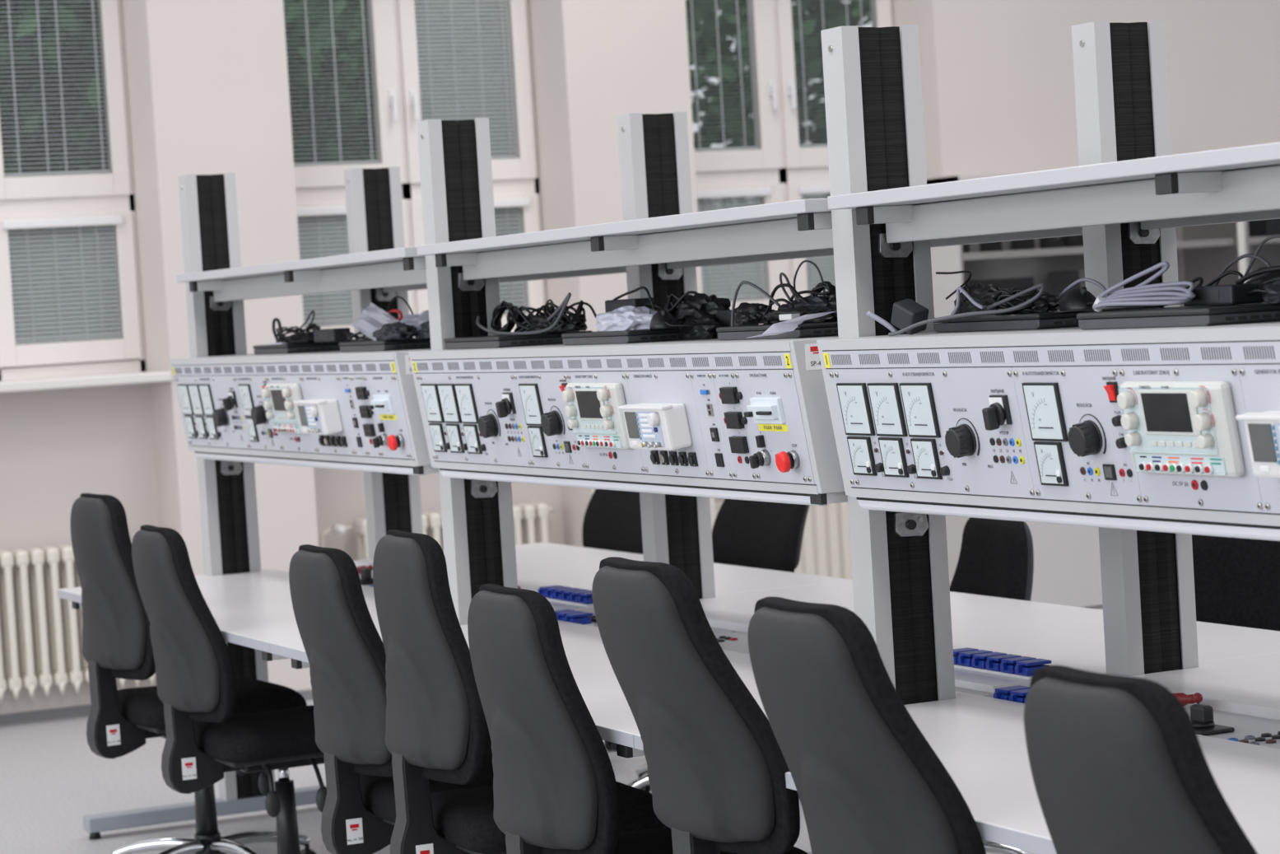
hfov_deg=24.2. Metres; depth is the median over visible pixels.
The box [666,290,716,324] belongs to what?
coiled cable
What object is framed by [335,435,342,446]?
socket
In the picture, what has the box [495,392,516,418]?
switch
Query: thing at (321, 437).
socket
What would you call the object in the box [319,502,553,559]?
radiator
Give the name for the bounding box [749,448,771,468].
switch
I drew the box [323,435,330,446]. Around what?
socket
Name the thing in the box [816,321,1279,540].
console
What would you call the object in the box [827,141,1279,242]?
shelf
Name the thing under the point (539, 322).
cable bundle
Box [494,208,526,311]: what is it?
blind
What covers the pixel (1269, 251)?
display cabinet
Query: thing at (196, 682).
office chair
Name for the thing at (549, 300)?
power cable
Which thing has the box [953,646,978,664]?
socket
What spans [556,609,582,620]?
socket
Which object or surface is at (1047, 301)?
cable bundle
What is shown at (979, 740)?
desk
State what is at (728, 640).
console
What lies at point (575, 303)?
power cable
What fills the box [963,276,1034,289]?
storage box
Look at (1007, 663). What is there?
socket
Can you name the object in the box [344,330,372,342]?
coiled cable
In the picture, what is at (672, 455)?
socket
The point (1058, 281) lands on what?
storage box
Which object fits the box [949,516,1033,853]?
office chair
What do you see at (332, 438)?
socket
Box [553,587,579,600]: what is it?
socket
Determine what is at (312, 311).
power cable
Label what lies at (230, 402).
switch
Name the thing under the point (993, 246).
flask
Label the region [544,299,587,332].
coiled cable
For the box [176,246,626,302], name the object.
shelf
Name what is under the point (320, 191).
window
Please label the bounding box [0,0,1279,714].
wall
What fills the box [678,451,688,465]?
socket
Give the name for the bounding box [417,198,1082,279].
shelf
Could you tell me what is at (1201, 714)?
switch
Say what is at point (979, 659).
socket
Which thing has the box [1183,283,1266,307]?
power adapter
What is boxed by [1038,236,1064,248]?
storage box
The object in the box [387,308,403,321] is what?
ring
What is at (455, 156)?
steel frame
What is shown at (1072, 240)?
storage box
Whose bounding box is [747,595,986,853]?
office chair
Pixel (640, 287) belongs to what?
power cable
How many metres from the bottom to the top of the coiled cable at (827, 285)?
0.058 m
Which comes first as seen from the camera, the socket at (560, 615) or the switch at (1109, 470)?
the switch at (1109, 470)
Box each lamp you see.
[874,446,879,453]
[906,447,911,454]
[939,449,944,456]
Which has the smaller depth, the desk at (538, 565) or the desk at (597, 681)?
the desk at (597, 681)
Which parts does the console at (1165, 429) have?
module plate, regulating knob, module plate, regulating knob, control knob, control knob, control knob, terminal post, terminal post, terminal post, terminal post, terminal post, terminal post, terminal post, module plate, control knob, terminal post, control knob, control knob, terminal post, module plate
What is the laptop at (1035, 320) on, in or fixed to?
on the console at (1165, 429)
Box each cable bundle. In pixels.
[274,333,314,343]
[372,321,417,340]
[414,320,430,338]
[519,312,581,333]
[664,293,730,326]
[676,314,723,339]
[729,302,774,325]
[763,305,837,323]
[777,295,837,311]
[954,280,983,314]
[961,283,1016,315]
[993,289,1059,313]
[1262,279,1279,302]
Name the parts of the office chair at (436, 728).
backrest, seat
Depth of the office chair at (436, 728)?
5.86 m
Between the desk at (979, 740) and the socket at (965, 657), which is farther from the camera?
the socket at (965, 657)
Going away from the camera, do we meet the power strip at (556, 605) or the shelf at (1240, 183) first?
the shelf at (1240, 183)
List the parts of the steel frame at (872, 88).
post, post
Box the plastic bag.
[595,305,656,331]
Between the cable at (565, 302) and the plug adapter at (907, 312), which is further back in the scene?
the cable at (565, 302)
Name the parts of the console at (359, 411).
module plate, regulating knob, module plate, regulating knob, control knob, control knob, control knob, control knob, control knob, control knob, module plate, tuning knob, module plate, module plate, module plate, breaker lever, breaker lever, module plate, support arm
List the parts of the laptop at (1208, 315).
lid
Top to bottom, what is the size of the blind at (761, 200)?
0.428 m
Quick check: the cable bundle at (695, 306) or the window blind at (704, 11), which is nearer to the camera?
the cable bundle at (695, 306)
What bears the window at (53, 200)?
in the wall
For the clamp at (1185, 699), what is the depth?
5.14 m
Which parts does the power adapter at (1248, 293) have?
cord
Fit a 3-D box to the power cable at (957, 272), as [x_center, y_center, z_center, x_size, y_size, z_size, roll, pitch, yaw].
[0.572,-0.259,5.434,0.004,0.052,0.122,-5,3,-25]
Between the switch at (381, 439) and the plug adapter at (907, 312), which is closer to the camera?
the plug adapter at (907, 312)
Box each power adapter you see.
[313,327,366,342]
[605,297,664,311]
[715,309,767,326]
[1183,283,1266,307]
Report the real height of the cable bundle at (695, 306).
0.070 m
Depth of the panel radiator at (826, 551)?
13.06 m
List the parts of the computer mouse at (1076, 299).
cord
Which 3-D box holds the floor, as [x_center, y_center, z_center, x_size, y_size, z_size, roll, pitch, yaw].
[2.337,1.154,6.066,15.000,0.100,14.600,-5,3,-25]
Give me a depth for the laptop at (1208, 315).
4.41 m
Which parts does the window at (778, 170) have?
ladder cord, ladder cord, sash, sash, handle, handle, sash, ladder cord, ladder cord, sash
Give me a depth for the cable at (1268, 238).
4.54 m
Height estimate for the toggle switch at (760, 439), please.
0.023 m
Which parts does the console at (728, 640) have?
socket strip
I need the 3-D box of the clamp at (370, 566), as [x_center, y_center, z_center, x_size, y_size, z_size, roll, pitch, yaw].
[-0.829,0.426,8.882,0.026,0.036,0.127,-5,3,-39]
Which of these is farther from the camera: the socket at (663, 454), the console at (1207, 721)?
the socket at (663, 454)
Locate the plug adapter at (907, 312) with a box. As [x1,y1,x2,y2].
[866,297,928,334]
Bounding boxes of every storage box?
[962,244,970,252]
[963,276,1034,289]
[1010,238,1035,250]
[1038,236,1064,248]
[1047,269,1085,309]
[1063,234,1083,247]
[1247,218,1279,237]
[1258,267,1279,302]
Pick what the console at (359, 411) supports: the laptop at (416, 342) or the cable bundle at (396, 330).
the laptop at (416, 342)
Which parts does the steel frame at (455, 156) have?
post, post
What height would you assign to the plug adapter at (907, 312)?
0.062 m
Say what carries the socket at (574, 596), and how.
attached to the power strip at (556, 605)
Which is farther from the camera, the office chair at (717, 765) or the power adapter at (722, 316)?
the power adapter at (722, 316)
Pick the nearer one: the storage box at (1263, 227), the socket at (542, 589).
the socket at (542, 589)
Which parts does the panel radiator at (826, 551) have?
casing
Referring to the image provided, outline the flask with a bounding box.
[979,241,1002,251]
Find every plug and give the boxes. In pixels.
[586,614,596,621]
[778,313,800,320]
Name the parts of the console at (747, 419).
module plate, regulating knob, module plate, regulating knob, control knob, control knob, control knob, terminal post, terminal post, terminal post, terminal post, terminal post, terminal post, control knob, control knob, module plate, terminal post, control knob, terminal post, tuning knob, module plate, module plate, module plate, breaker lever, breaker lever, module plate, support arm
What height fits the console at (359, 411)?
0.304 m
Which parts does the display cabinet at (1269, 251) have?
panel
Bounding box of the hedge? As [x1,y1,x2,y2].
[8,19,835,341]
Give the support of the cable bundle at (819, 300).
on the laptop at (809, 329)
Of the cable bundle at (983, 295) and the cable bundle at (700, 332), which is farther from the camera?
the cable bundle at (700, 332)
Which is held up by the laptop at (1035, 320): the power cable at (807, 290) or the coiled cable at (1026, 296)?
the coiled cable at (1026, 296)
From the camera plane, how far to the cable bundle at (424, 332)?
7.49 m
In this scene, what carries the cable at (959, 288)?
on the console at (1165, 429)
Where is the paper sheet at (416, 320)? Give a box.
[400,309,428,336]
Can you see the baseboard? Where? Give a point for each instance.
(77, 710)
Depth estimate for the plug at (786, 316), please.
5.64 m
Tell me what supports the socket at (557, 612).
attached to the console at (728, 640)
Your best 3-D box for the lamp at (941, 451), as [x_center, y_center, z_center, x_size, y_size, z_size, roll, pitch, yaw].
[0.498,0.043,4.921,0.006,0.011,0.011,-5,3,-25]
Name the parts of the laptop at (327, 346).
lid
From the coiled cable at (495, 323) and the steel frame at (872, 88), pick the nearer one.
the steel frame at (872, 88)
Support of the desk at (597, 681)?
attached to the steel frame at (455, 156)
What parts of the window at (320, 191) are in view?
ladder cord, ladder cord, sash, sash, handle, handle, sash, ladder cord, sash, ladder cord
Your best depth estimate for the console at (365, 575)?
8.60 m
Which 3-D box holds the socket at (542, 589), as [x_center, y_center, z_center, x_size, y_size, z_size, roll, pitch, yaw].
[-0.233,0.424,7.695,0.064,0.025,0.046,-5,3,-25]
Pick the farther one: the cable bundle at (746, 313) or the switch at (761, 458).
the cable bundle at (746, 313)
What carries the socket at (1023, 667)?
attached to the holder
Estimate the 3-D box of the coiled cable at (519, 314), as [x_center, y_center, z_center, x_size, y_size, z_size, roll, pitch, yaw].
[-0.247,-0.253,6.983,0.097,0.068,0.122,-5,3,-25]
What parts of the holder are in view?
socket strip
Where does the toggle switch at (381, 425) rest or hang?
attached to the console at (359, 411)
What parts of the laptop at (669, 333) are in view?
lid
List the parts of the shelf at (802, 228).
support arm, support arm, support arm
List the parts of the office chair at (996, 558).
backrest, leg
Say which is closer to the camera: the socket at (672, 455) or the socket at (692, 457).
the socket at (692, 457)
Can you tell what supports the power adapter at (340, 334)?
on the console at (359, 411)
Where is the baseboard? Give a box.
[0,688,312,725]
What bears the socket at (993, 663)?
attached to the holder
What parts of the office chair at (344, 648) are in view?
backrest, seat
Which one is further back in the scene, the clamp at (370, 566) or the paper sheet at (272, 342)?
the clamp at (370, 566)
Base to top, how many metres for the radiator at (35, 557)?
0.580 m
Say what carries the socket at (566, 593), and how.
attached to the power strip at (556, 605)
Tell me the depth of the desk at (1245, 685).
5.36 m
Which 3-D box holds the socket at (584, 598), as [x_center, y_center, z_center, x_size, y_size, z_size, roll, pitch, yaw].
[-0.123,0.427,7.460,0.064,0.025,0.046,-5,3,-25]
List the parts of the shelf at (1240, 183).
support arm, support arm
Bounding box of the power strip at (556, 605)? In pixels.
[537,585,594,612]
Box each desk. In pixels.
[56,568,380,660]
[269,619,962,758]
[353,542,852,594]
[633,692,1279,853]
[699,580,1279,674]
[1107,651,1279,720]
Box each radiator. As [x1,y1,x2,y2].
[0,539,155,702]
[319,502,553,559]
[715,500,852,579]
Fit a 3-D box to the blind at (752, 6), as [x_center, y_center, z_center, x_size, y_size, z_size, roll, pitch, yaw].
[0.299,-1.655,12.970,0.422,0.885,0.017,-5,3,-25]
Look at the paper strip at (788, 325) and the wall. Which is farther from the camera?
the wall
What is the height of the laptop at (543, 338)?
0.026 m
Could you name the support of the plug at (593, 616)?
on the console at (728, 640)
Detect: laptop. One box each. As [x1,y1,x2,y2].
[252,339,366,353]
[339,337,430,352]
[443,330,592,349]
[561,326,679,344]
[716,320,837,339]
[932,306,1157,332]
[1076,302,1279,329]
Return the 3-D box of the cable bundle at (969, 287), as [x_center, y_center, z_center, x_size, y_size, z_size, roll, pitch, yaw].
[0.604,-0.221,5.416,0.063,0.086,0.095,-5,3,-25]
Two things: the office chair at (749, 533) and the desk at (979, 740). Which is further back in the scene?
the office chair at (749, 533)
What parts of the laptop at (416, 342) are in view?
lid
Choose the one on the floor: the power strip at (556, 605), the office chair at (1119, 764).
the office chair at (1119, 764)
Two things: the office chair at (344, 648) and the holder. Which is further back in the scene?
the office chair at (344, 648)
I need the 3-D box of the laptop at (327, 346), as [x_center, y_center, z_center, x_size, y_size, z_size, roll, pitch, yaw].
[-0.946,-0.230,8.579,0.247,0.026,0.348,-4,3,-23]
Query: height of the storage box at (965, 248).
0.130 m
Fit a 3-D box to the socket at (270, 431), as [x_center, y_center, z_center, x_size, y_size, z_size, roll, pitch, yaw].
[-1.012,0.017,8.176,0.007,0.024,0.028,-5,3,-25]
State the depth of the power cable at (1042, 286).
4.99 m
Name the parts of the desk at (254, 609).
support arm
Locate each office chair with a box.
[69,493,316,853]
[131,524,326,853]
[288,544,493,853]
[372,529,665,853]
[467,583,808,853]
[581,488,642,750]
[591,556,800,853]
[628,498,809,797]
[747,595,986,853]
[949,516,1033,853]
[1024,665,1257,853]
[1191,534,1279,631]
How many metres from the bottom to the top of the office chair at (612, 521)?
1.115 m
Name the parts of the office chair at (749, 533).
leg, leg, backrest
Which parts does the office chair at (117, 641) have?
backrest, leg, leg, seat, leg, lever, leg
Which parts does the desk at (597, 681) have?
support arm, support arm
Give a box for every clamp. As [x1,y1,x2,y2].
[356,564,372,573]
[1172,692,1202,706]
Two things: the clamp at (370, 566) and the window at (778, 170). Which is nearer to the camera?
the clamp at (370, 566)
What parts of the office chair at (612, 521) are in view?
backrest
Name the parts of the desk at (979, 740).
support arm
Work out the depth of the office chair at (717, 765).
4.70 m
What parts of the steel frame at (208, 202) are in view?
post, post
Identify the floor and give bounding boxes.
[0,698,1037,853]
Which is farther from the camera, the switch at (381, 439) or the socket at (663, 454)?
the switch at (381, 439)
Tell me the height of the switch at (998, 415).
0.055 m
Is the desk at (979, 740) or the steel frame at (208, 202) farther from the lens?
the steel frame at (208, 202)
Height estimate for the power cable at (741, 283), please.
0.107 m
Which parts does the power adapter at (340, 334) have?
cord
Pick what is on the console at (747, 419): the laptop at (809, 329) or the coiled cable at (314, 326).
the laptop at (809, 329)
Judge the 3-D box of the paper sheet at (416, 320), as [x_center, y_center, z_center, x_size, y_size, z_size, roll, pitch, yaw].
[-0.571,-0.263,7.638,0.057,0.086,0.244,-5,3,-31]
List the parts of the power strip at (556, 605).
socket strip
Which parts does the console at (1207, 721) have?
socket strip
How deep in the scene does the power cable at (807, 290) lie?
5.80 m
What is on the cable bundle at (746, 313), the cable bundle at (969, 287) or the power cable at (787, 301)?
the power cable at (787, 301)
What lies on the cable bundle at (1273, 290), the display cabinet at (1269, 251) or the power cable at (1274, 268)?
the power cable at (1274, 268)
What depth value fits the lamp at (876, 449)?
5.12 m
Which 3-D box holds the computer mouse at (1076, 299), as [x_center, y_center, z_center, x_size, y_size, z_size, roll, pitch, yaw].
[0.744,-0.211,4.891,0.080,0.039,0.175,-5,3,-34]
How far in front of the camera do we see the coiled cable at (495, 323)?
7.12 m
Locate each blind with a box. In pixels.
[0,0,116,344]
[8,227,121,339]
[283,0,519,257]
[297,216,353,322]
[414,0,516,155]
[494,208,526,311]
[685,0,871,299]
[685,1,758,148]
[697,197,767,297]
[791,0,875,144]
[802,194,835,292]
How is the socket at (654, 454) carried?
attached to the console at (747, 419)
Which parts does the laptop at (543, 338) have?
lid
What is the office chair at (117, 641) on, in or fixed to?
on the floor
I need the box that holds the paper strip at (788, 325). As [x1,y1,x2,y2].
[745,311,835,338]
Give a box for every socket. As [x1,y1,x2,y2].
[267,428,273,437]
[318,434,325,446]
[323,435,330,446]
[329,435,336,446]
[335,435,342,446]
[339,436,347,446]
[537,585,563,597]
[545,586,572,598]
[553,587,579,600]
[553,609,575,614]
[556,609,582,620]
[562,588,588,600]
[563,441,572,452]
[564,611,592,623]
[570,590,591,602]
[578,591,593,604]
[650,450,660,464]
[659,450,670,465]
[668,451,679,465]
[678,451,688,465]
[687,451,698,466]
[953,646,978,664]
[957,649,992,666]
[971,651,1006,668]
[985,653,1021,670]
[1000,656,1036,673]
[1008,688,1029,702]
[1014,658,1051,675]
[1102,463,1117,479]
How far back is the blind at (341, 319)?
12.24 m
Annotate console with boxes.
[168,347,438,475]
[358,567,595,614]
[408,322,937,506]
[553,609,993,697]
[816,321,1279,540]
[993,684,1279,749]
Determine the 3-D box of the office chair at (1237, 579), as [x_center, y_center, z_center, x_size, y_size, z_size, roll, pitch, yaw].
[1.193,0.693,6.413,0.577,0.928,0.612,-1,3,39]
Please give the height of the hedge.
7.105 m
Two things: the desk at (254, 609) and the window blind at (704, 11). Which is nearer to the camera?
the desk at (254, 609)
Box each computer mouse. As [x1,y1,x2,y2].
[649,309,711,329]
[1059,286,1143,311]
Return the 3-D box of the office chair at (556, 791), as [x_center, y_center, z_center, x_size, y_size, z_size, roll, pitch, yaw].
[0.012,0.767,5.505,0.613,0.999,0.555,-5,3,-25]
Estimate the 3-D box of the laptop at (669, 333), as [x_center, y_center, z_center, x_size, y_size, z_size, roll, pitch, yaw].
[0.012,-0.197,6.416,0.247,0.026,0.348,-5,3,-25]
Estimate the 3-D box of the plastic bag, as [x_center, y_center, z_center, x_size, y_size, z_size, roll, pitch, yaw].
[-0.023,-0.232,6.342,0.097,0.052,0.250,-5,3,-31]
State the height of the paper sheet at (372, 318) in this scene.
0.129 m
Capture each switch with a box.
[222,390,237,410]
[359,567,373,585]
[372,432,387,447]
[377,422,385,432]
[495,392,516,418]
[558,382,567,391]
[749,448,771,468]
[754,434,765,447]
[982,394,1012,430]
[1103,381,1118,402]
[1190,703,1234,735]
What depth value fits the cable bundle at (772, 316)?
5.67 m
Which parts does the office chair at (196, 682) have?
backrest, seat, lever, lever, lever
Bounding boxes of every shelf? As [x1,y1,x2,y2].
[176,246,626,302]
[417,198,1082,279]
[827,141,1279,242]
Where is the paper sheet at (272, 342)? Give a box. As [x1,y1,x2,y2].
[264,342,287,344]
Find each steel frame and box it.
[82,166,423,838]
[416,111,812,853]
[820,20,1198,704]
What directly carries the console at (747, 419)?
attached to the steel frame at (455, 156)
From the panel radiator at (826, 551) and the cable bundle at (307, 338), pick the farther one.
the panel radiator at (826, 551)
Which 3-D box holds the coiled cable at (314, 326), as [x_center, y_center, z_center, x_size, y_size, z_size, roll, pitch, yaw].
[-0.973,-0.266,8.498,0.110,0.054,0.226,-5,3,-25]
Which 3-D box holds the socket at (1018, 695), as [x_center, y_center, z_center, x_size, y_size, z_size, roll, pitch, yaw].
[0.688,0.482,5.314,0.064,0.025,0.046,-5,3,-25]
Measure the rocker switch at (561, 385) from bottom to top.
0.031 m
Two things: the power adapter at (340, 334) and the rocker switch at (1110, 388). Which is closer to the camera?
the rocker switch at (1110, 388)
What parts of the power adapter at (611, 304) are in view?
cord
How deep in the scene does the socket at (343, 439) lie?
7.62 m
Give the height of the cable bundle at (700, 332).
0.051 m
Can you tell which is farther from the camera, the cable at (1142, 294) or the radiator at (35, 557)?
the radiator at (35, 557)
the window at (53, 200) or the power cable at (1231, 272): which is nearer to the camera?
the power cable at (1231, 272)
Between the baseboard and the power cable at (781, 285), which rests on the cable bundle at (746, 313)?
the power cable at (781, 285)
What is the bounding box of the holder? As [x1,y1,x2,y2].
[953,646,1051,693]
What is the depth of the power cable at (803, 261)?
5.85 m
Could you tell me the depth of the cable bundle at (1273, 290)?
4.39 m
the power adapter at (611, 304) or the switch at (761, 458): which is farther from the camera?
the power adapter at (611, 304)
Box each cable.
[271,317,283,340]
[275,322,321,343]
[294,310,314,334]
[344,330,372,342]
[386,295,414,314]
[475,292,571,335]
[490,300,516,335]
[512,304,555,331]
[543,298,553,312]
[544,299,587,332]
[567,301,596,317]
[613,286,656,310]
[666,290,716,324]
[730,280,780,325]
[761,297,794,319]
[768,283,812,311]
[779,272,800,302]
[789,289,831,302]
[793,260,825,299]
[809,280,836,300]
[888,283,1045,335]
[935,270,972,299]
[949,286,984,315]
[990,288,1037,313]
[1057,277,1125,307]
[1092,260,1196,311]
[1143,269,1243,307]
[1214,253,1271,284]
[1235,265,1279,289]
[1242,234,1279,283]
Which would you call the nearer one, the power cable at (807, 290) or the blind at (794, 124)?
the power cable at (807, 290)
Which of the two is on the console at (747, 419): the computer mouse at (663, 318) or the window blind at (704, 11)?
the computer mouse at (663, 318)
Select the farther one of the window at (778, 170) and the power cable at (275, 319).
the window at (778, 170)
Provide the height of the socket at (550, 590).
0.025 m
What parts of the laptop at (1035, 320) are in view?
lid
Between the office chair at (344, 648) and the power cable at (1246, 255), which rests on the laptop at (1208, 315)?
the power cable at (1246, 255)
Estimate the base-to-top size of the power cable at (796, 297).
0.072 m
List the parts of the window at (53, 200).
ladder cord, sash, ladder cord, sash, sill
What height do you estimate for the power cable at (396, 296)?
0.094 m
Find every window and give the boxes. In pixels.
[0,0,172,392]
[283,0,546,339]
[685,0,893,324]
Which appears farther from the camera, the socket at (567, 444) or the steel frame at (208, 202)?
the steel frame at (208, 202)
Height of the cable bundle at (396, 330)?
0.046 m
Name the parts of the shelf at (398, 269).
support arm, support arm, support arm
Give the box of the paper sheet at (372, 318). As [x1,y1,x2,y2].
[352,302,400,340]
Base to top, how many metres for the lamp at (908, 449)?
0.011 m
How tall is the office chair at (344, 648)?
1.013 m
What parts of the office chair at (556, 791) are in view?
backrest, seat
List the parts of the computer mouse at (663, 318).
cord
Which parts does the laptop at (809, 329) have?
lid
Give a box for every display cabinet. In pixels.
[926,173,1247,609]
[1243,221,1279,283]
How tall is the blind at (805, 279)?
0.428 m
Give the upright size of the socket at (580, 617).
0.025 m

